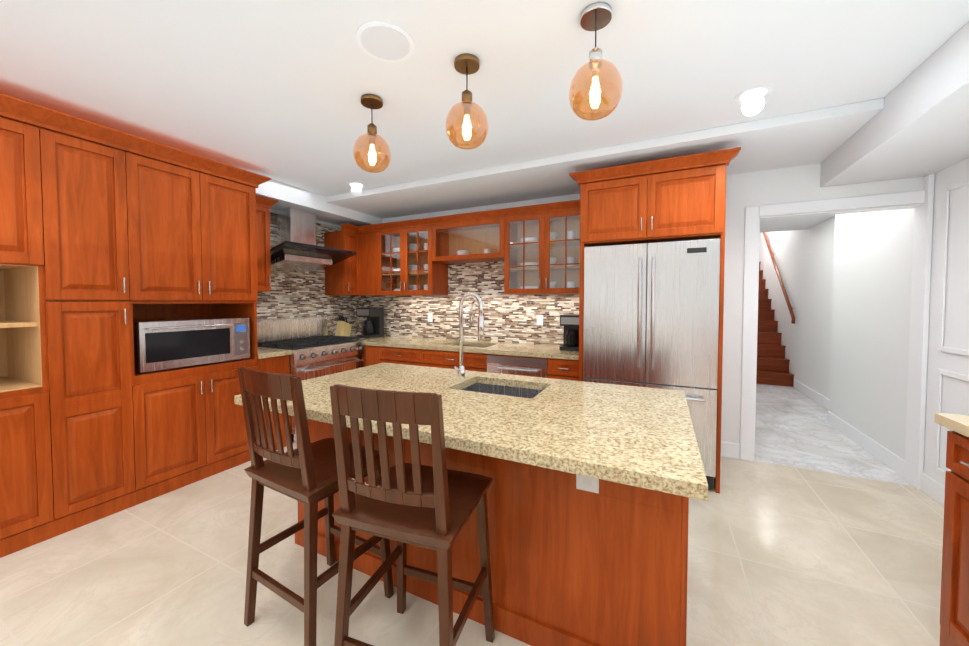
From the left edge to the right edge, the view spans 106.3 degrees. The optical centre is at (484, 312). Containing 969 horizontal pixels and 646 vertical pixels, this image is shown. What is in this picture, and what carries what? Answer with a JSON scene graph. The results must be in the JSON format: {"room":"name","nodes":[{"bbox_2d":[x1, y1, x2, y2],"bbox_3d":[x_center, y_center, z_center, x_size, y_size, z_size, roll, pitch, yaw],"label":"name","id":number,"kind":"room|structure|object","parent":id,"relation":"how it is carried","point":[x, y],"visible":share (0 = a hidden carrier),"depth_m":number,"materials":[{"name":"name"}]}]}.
{"room":"kitchen","nodes":[
{"label":"kitchen","id":0,"kind":"room"},
{"bbox_2d":[270,209,340,227],"bbox_3d":[-3.170,0.043,2.146,0.100,2.500,6.600,1,2,26],"label":"wall","id":1,"kind":"structure","parent":0,"point":[318,221],"depth_m":4.49,"materials":[{"name":"white paint"}]},
{"bbox_2d":[0,273,7,376],"bbox_3d":[-3.302,0.090,1.739,0.015,0.680,1.250,1,2,26],"label":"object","id":2,"kind":"structure","parent":1,"relation":"attached to","point":[3,348],"depth_m":2.28,"materials":[{"name":"beige wood"}]},
{"bbox_2d":[0,109,47,272],"bbox_3d":[-2.949,-0.649,1.752,0.618,0.797,0.917,1,2,26],"label":"upper cabinet","id":3,"kind":"object","parent":1,"relation":"attached to","point":[23,167],"depth_m":1.98,"materials":[{"name":"brown wood"}]},
{"bbox_2d":[4,269,43,384],"bbox_3d":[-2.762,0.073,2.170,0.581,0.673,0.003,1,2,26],"label":"shelf","id":4,"kind":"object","parent":1,"relation":"attached to","point":[22,287],"depth_m":2.14,"materials":[{"name":"beige wood"}]},
{"bbox_2d":[128,145,259,304],"bbox_3d":[-2.421,-0.575,2.843,0.618,1.012,0.895,1,2,26],"label":"upper cabinet","id":5,"kind":"object","parent":1,"relation":"attached to","point":[194,237],"depth_m":2.68,"materials":[{"name":"brown wood"}]},
{"bbox_2d":[256,203,271,294],"bbox_3d":[-2.278,-0.608,3.439,0.341,0.820,0.296,1,2,26],"label":"upper cabinet","id":6,"kind":"object","parent":1,"relation":"attached to","point":[263,214],"depth_m":3.45,"materials":[{"name":"brown wood"}]},
{"bbox_2d":[270,207,355,271],"bbox_3d":[-1.922,-0.780,3.935,0.539,0.632,0.883,1,2,26],"label":"range hood","id":7,"kind":"object","parent":1,"relation":"attached to","point":[295,248],"visible":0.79,"depth_m":3.85,"materials":[{"name":"silver glass"}]},
{"bbox_2d":[324,223,355,294],"bbox_3d":[-1.762,-0.627,4.500,0.341,0.833,0.236,1,2,26],"label":"upper cabinet","id":8,"kind":"object","parent":1,"relation":"attached to","point":[339,278],"depth_m":4.40,"materials":[{"name":"brown wood"}]},
{"bbox_2d":[0,384,943,645],"bbox_3d":[1.054,1.256,4.303,5.850,0.060,14.100,1,2,26],"label":"floor","id":9,"kind":"structure","parent":0,"point":[780,555],"depth_m":1.85,"materials":[{"name":"tile"}]},
{"bbox_2d":[0,377,71,557],"bbox_3d":[-2.937,0.865,1.825,0.618,0.875,0.973,1,2,26],"label":"base cabinet","id":10,"kind":"object","parent":9,"relation":"on","point":[36,430],"depth_m":2.03,"materials":[{"name":"brown wood"}]},
{"bbox_2d":[40,121,139,529],"bbox_3d":[-2.670,0.110,2.351,0.618,2.352,0.360,1,2,26],"label":"tall cabinet","id":11,"kind":"object","parent":9,"relation":"on","point":[108,235],"depth_m":2.22,"materials":[{"name":"brown wood"}]},
{"bbox_2d":[136,357,258,502],"bbox_3d":[-2.421,0.840,2.887,0.618,0.860,0.895,1,2,26],"label":"base cabinet","id":12,"kind":"object","parent":9,"relation":"on","point":[190,424],"depth_m":2.68,"materials":[{"name":"brown wood"}]},
{"bbox_2d":[133,317,249,372],"bbox_3d":[-2.320,0.231,2.852,0.448,0.351,0.730,1,2,26],"label":"microwave","id":13,"kind":"object","parent":12,"relation":"in","point":[161,344],"visible":0.94,"depth_m":2.70,"materials":[{"name":"silver metal"}]},
{"bbox_2d":[258,355,290,449],"bbox_3d":[-2.168,0.823,3.430,0.598,0.860,0.296,1,2,26],"label":"base cabinet","id":14,"kind":"object","parent":9,"relation":"on","point":[281,365],"depth_m":3.31,"materials":[{"name":"brown wood"}]},
{"bbox_2d":[257,347,291,358],"bbox_3d":[-2.155,0.373,3.410,0.628,0.040,0.296,1,2,26],"label":"countertop","id":15,"kind":"structure","parent":14,"relation":"on","point":[265,353],"depth_m":3.31,"materials":[{"name":"beige stone"}]},
{"bbox_2d":[257,316,365,442],"bbox_3d":[-1.842,0.652,3.939,0.716,1.170,0.906,1,2,26],"label":"range","id":16,"kind":"object","parent":9,"relation":"on","point":[314,347],"visible":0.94,"depth_m":3.83,"materials":[{"name":"silver metal"}]},
{"bbox_2d":[237,366,393,645],"bbox_3d":[-0.726,0.763,1.573,0.440,1.095,0.466,1,2,30],"label":"stool","id":17,"kind":"object","parent":9,"relation":"on","point":[305,472],"visible":0.96,"depth_m":1.42,"materials":[{"name":"brown wood"}]},
{"bbox_2d":[365,343,383,366],"bbox_3d":[-1.090,0.794,4.362,0.264,0.860,0.638,1,2,26],"label":"base cabinet","id":18,"kind":"object","parent":9,"relation":"on","point":[374,354],"depth_m":4.07,"materials":[{"name":"brown wood"}]},
{"bbox_2d":[330,384,494,645],"bbox_3d":[-0.241,0.771,1.305,0.440,1.095,0.466,1,2,19],"label":"stool","id":19,"kind":"object","parent":9,"relation":"on","point":[415,502],"visible":1,"depth_m":1.15,"materials":[{"name":"brown wood"}]},
{"bbox_2d":[384,343,463,368],"bbox_3d":[-0.716,0.800,4.180,0.679,0.860,0.638,1,2,26],"label":"base cabinet","id":20,"kind":"object","parent":9,"relation":"on","point":[439,357],"depth_m":3.78,"materials":[{"name":"brown wood"}]},
{"bbox_2d":[332,335,463,346],"bbox_3d":[-1.135,0.344,4.366,1.628,0.040,0.643,1,2,26],"label":"countertop","id":21,"kind":"structure","parent":20,"relation":"on","point":[388,340],"depth_m":4.13,"materials":[{"name":"beige stone"}]},
{"bbox_2d":[335,315,351,335],"bbox_3d":[-1.781,0.173,4.578,0.100,0.287,0.198,1,2,26],"label":"knife block","id":22,"kind":"object","parent":21,"relation":"on","point":[343,327],"visible":0.96,"depth_m":4.54,"materials":[{"name":"brown wood"}]},
{"bbox_2d":[356,307,383,337],"bbox_3d":[-1.450,0.126,4.593,0.219,0.378,0.276,1,2,26],"label":"espresso machine","id":23,"kind":"object","parent":21,"relation":"on","point":[373,326],"visible":1,"depth_m":4.53,"materials":[{"name":"black plastic"}]},
{"bbox_2d":[448,363,475,370],"bbox_3d":[-0.183,0.938,3.925,0.652,0.600,0.638,1,2,26],"label":"base cabinet","id":24,"kind":"object","parent":9,"relation":"on","point":[468,366],"depth_m":3.54,"materials":[{"name":"brown wood"}]},
{"bbox_2d":[295,380,688,645],"bbox_3d":[-0.048,0.870,1.917,1.924,0.860,0.692,1,2,26],"label":"kitchen island","id":25,"kind":"object","parent":9,"relation":"on","point":[593,488],"depth_m":1.38,"materials":[{"name":"brown wood"}]},
{"bbox_2d":[234,363,481,431],"bbox_3d":[-0.601,0.415,2.056,0.850,0.040,1.060,1,2,26],"label":"island countertop","id":26,"kind":"structure","parent":25,"relation":"on","point":[390,377],"depth_m":2.05,"materials":[{"name":"beige stone"}]},
{"bbox_2d":[371,372,553,455],"bbox_3d":[-0.008,0.424,1.768,0.470,0.040,1.060,1,2,26],"label":"island countertop","id":27,"kind":"structure","parent":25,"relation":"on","point":[467,414],"depth_m":1.53,"materials":[{"name":"beige stone"}]},
{"bbox_2d":[474,380,707,500],"bbox_3d":[0.496,0.432,1.523,0.650,0.040,1.060,1,2,26],"label":"island countertop","id":28,"kind":"structure","parent":25,"relation":"on","point":[632,436],"depth_m":1.23,"materials":[{"name":"beige stone"}]},
{"bbox_2d":[476,351,555,378],"bbox_3d":[0.417,0.817,3.627,0.722,0.860,0.643,1,2,26],"label":"dishwasher","id":29,"kind":"object","parent":9,"relation":"on","point":[544,366],"depth_m":3.31,"materials":[{"name":"silver metal"}]},
{"bbox_2d":[480,343,578,358],"bbox_3d":[0.519,0.369,3.564,0.968,0.040,0.643,1,2,26],"label":"countertop","id":30,"kind":"structure","parent":29,"relation":"on","point":[504,348],"depth_m":3.45,"materials":[{"name":"beige stone"}]},
{"bbox_2d":[560,314,578,350],"bbox_3d":[0.827,0.187,3.424,0.190,0.329,0.241,1,2,26],"label":"coffee maker","id":31,"kind":"object","parent":30,"relation":"on","point":[569,323],"visible":0.88,"depth_m":3.36,"materials":[{"name":"black plastic"}]},
{"bbox_2d":[556,355,578,380],"bbox_3d":[0.822,0.823,3.431,0.293,0.860,0.643,1,2,26],"label":"base cabinet","id":32,"kind":"object","parent":9,"relation":"on","point":[566,369],"depth_m":3.13,"materials":[{"name":"brown wood"}]},
{"bbox_2d":[583,239,719,488],"bbox_3d":[1.359,0.355,3.036,0.920,1.780,0.823,1,2,26],"label":"fridge","id":33,"kind":"object","parent":9,"relation":"on","point":[651,315],"visible":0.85,"depth_m":2.67,"materials":[{"name":"silver metal"}]},
{"bbox_2d":[569,147,740,493],"bbox_3d":[1.362,0.077,3.046,1.130,2.375,0.822,1,2,26],"label":"cabinet","id":34,"kind":"object","parent":9,"relation":"on","point":[679,198],"visible":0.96,"depth_m":2.66,"materials":[{"name":"brown wood"}]},
{"bbox_2d":[756,262,793,386],"bbox_3d":[5.237,-0.582,7.758,1.186,3.400,4.020,1,2,26],"label":"stairs","id":35,"kind":"structure","parent":9,"relation":"on","point":[772,365],"depth_m":6.28,"materials":[{"name":"brown wood"}]},
{"bbox_2d":[940,431,968,645],"bbox_3d":[1.926,0.892,0.901,0.718,0.880,0.796,1,2,26],"label":"base cabinet","id":36,"kind":"object","parent":9,"relation":"on","point":[954,615],"depth_m":1.35,"materials":[{"name":"brown wood"}]},
{"bbox_2d":[934,413,968,436],"bbox_3d":[1.143,0.481,-0.708,0.733,0.040,4.410,1,2,26],"label":"countertop","id":37,"kind":"structure","parent":36,"relation":"on","point":[959,424],"depth_m":1.35,"materials":[{"name":"beige stone"}]},
{"bbox_2d":[0,0,968,196],"bbox_3d":[-0.584,-1.218,0.851,5.850,0.100,6.600,1,2,26],"label":"ceiling","id":38,"kind":"structure","parent":0,"point":[275,90],"depth_m":1.79,"materials":[{"name":"white paint"}]},
{"bbox_2d":[256,180,381,225],"bbox_3d":[-1.922,-1.184,4.073,0.430,0.163,1.773,1,2,26],"label":"ceiling soffit","id":39,"kind":"structure","parent":38,"relation":"attached to","point":[285,195],"depth_m":3.83,"materials":[{"name":"white paint"}]},
{"bbox_2d":[347,182,364,187],"bbox_3d":[-1.259,-1.249,3.569,0.170,0.005,0.170,1,2,26],"label":"recessed light","id":40,"kind":"object","parent":38,"relation":"in","point":[355,184],"visible":1,"depth_m":3.56,"materials":[{"name":"white"}]},
{"bbox_2d":[353,94,390,172],"bbox_3d":[-0.638,-1.003,2.063,0.206,0.402,0.206,1,2,26],"label":"pendant light","id":41,"kind":"object","parent":38,"relation":"hanging from","point":[371,152],"visible":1,"depth_m":2.01,"materials":[{"name":"orange glass"}]},
{"bbox_2d":[356,21,414,61],"bbox_3d":[-0.436,-1.187,1.603,0.250,0.008,0.250,1,2,26],"label":"ceiling speaker","id":42,"kind":"object","parent":38,"relation":"attached to","point":[385,41],"visible":1,"depth_m":1.59,"materials":[{"name":"white plastic"}]},
{"bbox_2d":[445,53,487,149],"bbox_3d":[-0.084,-0.993,1.739,0.206,0.402,0.206,1,2,26],"label":"pendant light","id":43,"kind":"object","parent":38,"relation":"hanging from","point":[466,125],"visible":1,"depth_m":1.68,"materials":[{"name":"orange glass"}]},
{"bbox_2d":[569,2,622,120],"bbox_3d":[0.443,-0.984,1.450,0.206,0.402,0.206,1,2,26],"label":"pendant light","id":44,"kind":"object","parent":38,"relation":"hanging from","point":[595,90],"visible":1,"depth_m":1.40,"materials":[{"name":"orange glass"}]},
{"bbox_2d":[326,98,883,218],"bbox_3d":[0.256,-1.219,3.500,4.848,0.058,0.898,1,2,26],"label":"ceiling soffit","id":45,"kind":"structure","parent":38,"relation":"attached to","point":[808,137],"depth_m":2.83,"materials":[{"name":"white paint"}]},
{"bbox_2d":[735,85,772,102],"bbox_3d":[1.483,-1.201,2.006,0.170,0.005,0.170,1,2,26],"label":"recessed light","id":46,"kind":"object","parent":38,"relation":"in","point":[753,94],"visible":1,"depth_m":2.00,"materials":[{"name":"white"}]},
{"bbox_2d":[820,21,968,186],"bbox_3d":[1.485,-1.009,-0.204,0.598,0.248,6.498,1,2,26],"label":"ceiling beam","id":47,"kind":"structure","parent":38,"relation":"attached to","point":[917,126],"depth_m":1.98,"materials":[{"name":"white paint"}]},
{"bbox_2d":[382,163,923,458],"bbox_3d":[0.746,-0.011,3.857,5.450,2.500,0.100,1,2,26],"label":"wall","id":48,"kind":"structure","parent":0,"point":[742,191],"depth_m":3.10,"materials":[{"name":"white paint"}]},
{"bbox_2d":[356,223,399,294],"bbox_3d":[-1.343,-0.630,4.582,0.381,0.833,0.369,1,2,26],"label":"upper cabinet","id":49,"kind":"object","parent":48,"relation":"attached to","point":[377,245],"depth_m":4.45,"materials":[{"name":"brown wood"}]},
{"bbox_2d":[740,190,924,460],"bbox_3d":[2.705,0.194,2.901,1.085,2.150,0.120,1,2,26],"label":"door frame","id":50,"kind":"structure","parent":48,"relation":"attached to","point":[879,202],"depth_m":3.04,"materials":[{"name":"white wood"}]},
{"bbox_2d":[759,217,834,399],"bbox_3d":[5.381,-1.445,6.550,0.100,5.200,6.130,1,2,26],"label":"wall","id":51,"kind":"structure","parent":0,"point":[804,259],"depth_m":5.34,"materials":[{"name":"white paint"}]},
{"bbox_2d":[763,232,794,323],"bbox_3d":[5.684,-1.655,7.378,0.089,3.549,4.081,1,2,26],"label":"handrail","id":52,"kind":"object","parent":51,"relation":"attached to","point":[790,308],"visible":0.6,"depth_m":6.23,"materials":[{"name":"brown wood"}]},
{"bbox_2d":[760,214,834,232],"bbox_3d":[3.519,-1.222,4.197,1.190,0.100,3.000,1,2,26],"label":"ceiling","id":53,"kind":"structure","parent":0,"point":[791,224],"depth_m":4.88,"materials":[{"name":"white paint"}]},
{"bbox_2d":[829,158,968,486],"bbox_3d":[2.189,-0.252,0.352,0.200,3.200,8.070,1,2,26],"label":"wall","id":54,"kind":"structure","parent":0,"point":[872,282],"depth_m":2.98,"materials":[{"name":"white paint"}]},
{"bbox_2d":[794,379,829,409],"bbox_3d":[4.454,1.144,4.856,0.013,0.130,1.930,1,2,26],"label":"baseboard","id":55,"kind":"structure","parent":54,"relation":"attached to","point":[812,394],"depth_m":5.01,"materials":[{"name":"white wood"}]},
{"bbox_2d":[827,411,944,506],"bbox_3d":[3.161,1.212,2.650,0.013,0.130,3.170,1,2,26],"label":"baseboard","id":56,"kind":"structure","parent":54,"relation":"attached to","point":[932,488],"depth_m":3.03,"materials":[{"name":"white wood"}]},
{"bbox_2d":[904,174,968,489],"bbox_3d":[1.895,0.234,0.026,0.028,2.248,6.000,1,2,26],"label":"trim","id":57,"kind":"structure","parent":54,"relation":"attached to","point":[919,331],"depth_m":2.60,"materials":[{"name":"white wood"}]}
]}

